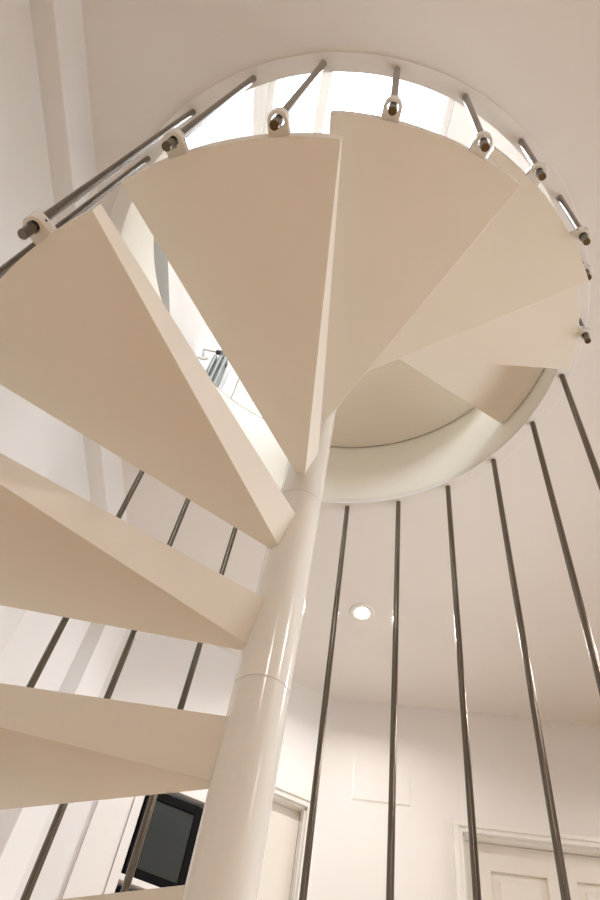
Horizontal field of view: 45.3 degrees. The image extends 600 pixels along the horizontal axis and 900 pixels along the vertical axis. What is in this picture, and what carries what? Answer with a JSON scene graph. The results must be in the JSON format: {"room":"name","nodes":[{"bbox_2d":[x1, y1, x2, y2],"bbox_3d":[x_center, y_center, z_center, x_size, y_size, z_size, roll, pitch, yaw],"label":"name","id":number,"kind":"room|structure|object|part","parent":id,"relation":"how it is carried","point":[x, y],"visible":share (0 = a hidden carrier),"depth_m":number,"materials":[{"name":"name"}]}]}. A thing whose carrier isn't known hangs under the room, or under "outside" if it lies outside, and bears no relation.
{"room":"spiral staircase","nodes":[
{"label":"spiral staircase","id":0,"kind":"room"},
{"bbox_2d":[115,886,131,892],"bbox_3d":[-0.551,1.595,2.277,0.220,0.270,0.203,27,-56,-10],"label":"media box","id":1,"kind":"object","parent":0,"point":[118,889],"visible":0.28,"depth_m":2.31,"materials":[{"name":"black plastic"}]},
{"bbox_2d":[0,0,255,899],"bbox_3d":[-0.631,-0.892,2.052,0.118,5.400,4.002,7,-55,4],"label":"wall","id":2,"kind":"structure","parent":0,"point":[58,27],"depth_m":2.12,"materials":[{"name":"paint"}]},
{"bbox_2d":[0,0,90,651],"bbox_3d":[-0.849,0.172,1.038,0.030,2.483,1.709,7,-55,4],"label":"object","id":3,"kind":"structure","parent":2,"relation":"in","point":[30,436],"depth_m":1.79,"materials":[{"name":"paint"}]},
{"bbox_2d":[0,499,90,811],"bbox_3d":[-0.928,1.075,1.672,0.030,2.483,0.502,7,-55,4],"label":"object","id":4,"kind":"structure","parent":2,"relation":"in","point":[21,654],"depth_m":2.24,"materials":[{"name":"paint"}]},
{"bbox_2d":[154,238,169,312],"bbox_3d":[-0.494,-1.309,2.343,0.010,0.236,2.835,7,-55,4],"label":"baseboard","id":5,"kind":"structure","parent":2,"relation":"attached to","point":[161,262],"depth_m":2.82,"materials":[{"name":"grey paint"}]},
{"bbox_2d":[122,136,555,499],"bbox_3d":[0.137,-0.508,2.404,1.460,0.405,1.460,11,-55,1],"label":"stairwell opening rim","id":6,"kind":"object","parent":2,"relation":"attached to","point":[426,460],"depth_m":2.67,"materials":[{"name":"white paint"}]},
{"bbox_2d":[13,629,329,899],"bbox_3d":[-0.505,1.666,2.299,1.080,2.958,0.324,27,-56,-10],"label":"wall","id":7,"kind":"structure","parent":0,"point":[156,667],"depth_m":2.86,"materials":[{"name":"paint"}]},
{"bbox_3d":[-0.818,1.812,1.860,0.117,1.998,0.312,27,-56,-10],"label":"panel","id":8,"kind":"part","parent":7,"relation":"part of","materials":[{"name":"white paint"}]},
{"bbox_3d":[-0.751,1.844,1.872,0.032,1.998,0.318,27,-56,-10],"label":"panel","id":9,"kind":"part","parent":7,"relation":"part of","materials":[{"name":"white paint"}]},
{"bbox_2d":[116,873,159,890],"bbox_3d":[-0.552,1.538,2.428,0.237,0.020,0.316,27,-56,-10],"label":"shelf","id":10,"kind":"object","parent":7,"relation":"attached to","point":[136,884],"depth_m":2.33,"materials":[{"name":"white laminate"}]},
{"bbox_2d":[121,794,202,887],"bbox_3d":[-0.474,1.363,2.490,0.220,0.298,0.060,27,-56,-10],"label":"screen","id":11,"kind":"object","parent":7,"relation":"on","point":[164,860],"visible":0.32,"depth_m":2.47,"materials":[{"name":"black plastic"}]},
{"bbox_3d":[-0.509,1.348,2.704,0.237,0.020,0.316,27,-56,-10],"label":"panel","id":12,"kind":"part","parent":7,"relation":"part of","materials":[{"name":"white paint"}]},
{"bbox_2d":[257,782,318,899],"bbox_3d":[-0.260,1.950,1.968,0.392,2.159,0.122,27,-56,-10],"label":"door","id":13,"kind":"structure","parent":7,"relation":"in","point":[281,873],"depth_m":2.70,"materials":[{"name":"paint"}]},
{"bbox_2d":[154,258,262,418],"bbox_3d":[0.335,-0.462,2.653,4.800,0.001,4.900,11,-55,1],"label":"wall","id":14,"kind":"structure","parent":0,"point":[154,258],"depth_m":2.91,"materials":[{"name":"white paint"}]},
{"bbox_2d":[198,348,227,386],"bbox_3d":[-0.469,-0.300,3.330,0.170,0.725,0.082,11,-55,1],"label":"radiator","id":15,"kind":"object","parent":14,"relation":"on","point":[216,368],"visible":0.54,"depth_m":3.45,"materials":[{"name":"grey metal"}]},
{"bbox_2d":[196,330,231,390],"bbox_3d":[0.858,-0.428,4.021,3.000,2.330,0.100,11,-55,1],"label":"wall","id":16,"kind":"structure","parent":0,"point":[209,342],"depth_m":3.67,"materials":[{"name":"paint"}]},
{"bbox_2d":[222,368,262,417],"bbox_3d":[0.109,-0.511,3.911,0.828,2.056,0.129,11,-55,1],"label":"door","id":17,"kind":"structure","parent":16,"relation":"in","point":[233,388],"depth_m":3.42,"materials":[{"name":"paint"}]},
{"bbox_3d":[0.116,-0.548,3.885,0.828,2.056,0.022,11,-55,1],"label":"casing","id":18,"kind":"part","parent":17,"relation":"part of","materials":[{"name":"white wood"}]},
{"bbox_2d":[81,0,599,724],"bbox_3d":[0.284,-0.230,2.316,4.800,0.001,4.900,11,-55,1],"label":"ceiling","id":19,"kind":"structure","parent":0,"point":[538,61],"depth_m":2.48,"materials":[{"name":"paint"}]},
{"bbox_2d":[349,603,374,621],"bbox_3d":[0.254,0.661,2.938,0.104,0.017,0.104,11,-55,1],"label":"recessed light","id":20,"kind":"object","parent":19,"relation":"in","point":[362,611],"visible":1,"depth_m":2.93,"materials":[{"name":"beige"}]},
{"bbox_2d":[255,83,540,189],"bbox_3d":[1.078,-2.268,4.098,3.300,0.120,2.835,11,-55,1],"label":"ceiling","id":21,"kind":"structure","parent":0,"point":[460,129],"depth_m":4.31,"materials":[{"name":"paint"}]},
{"bbox_2d":[263,72,454,135],"bbox_3d":[0.384,-2.232,4.266,1.110,0.060,1.200,11,-55,1],"label":"ceiling beam","id":22,"kind":"structure","parent":21,"relation":"attached to","point":[326,78],"depth_m":4.35,"materials":[{"name":"white paint"}]},
{"bbox_2d":[308,697,599,899],"bbox_3d":[1.269,1.918,2.200,2.620,2.958,0.100,4,-55,6],"label":"wall","id":23,"kind":"structure","parent":0,"point":[349,861],"depth_m":2.91,"materials":[{"name":"paint"}]},
{"bbox_2d":[351,759,410,806],"bbox_3d":[0.333,1.356,2.934,0.238,0.178,0.004,4,-55,6],"label":"access panel","id":24,"kind":"object","parent":23,"relation":"attached to","point":[370,781],"visible":1,"depth_m":2.93,"materials":[{"name":"paint"}]},
{"bbox_2d":[453,820,599,899],"bbox_3d":[0.859,2.114,1.899,0.804,2.143,0.122,4,-55,6],"label":"door","id":25,"kind":"structure","parent":23,"relation":"in","point":[515,863],"depth_m":2.70,"materials":[{"name":"paint"}]},
{"bbox_3d":[-0.053,1.281,0.119,4.800,0.060,4.900,11,-55,1],"label":"floor","id":26,"kind":"structure","parent":0,"visible":0},
{"bbox_2d":[0,52,599,899],"bbox_3d":[-0.030,0.241,1.315,1.490,3.070,1.490,11,-55,1],"label":"spiral staircase","id":27,"kind":"structure","parent":26,"relation":"on","point":[372,280],"depth_m":1.30,"materials":[{"name":"beige paint"}]},
{"bbox_3d":[0.368,-0.266,2.743,0.708,0.065,0.681,11,-55,1],"label":"landing plate","id":28,"kind":"part","parent":27,"relation":"part of","materials":[{"name":"beige metal"}]}
]}

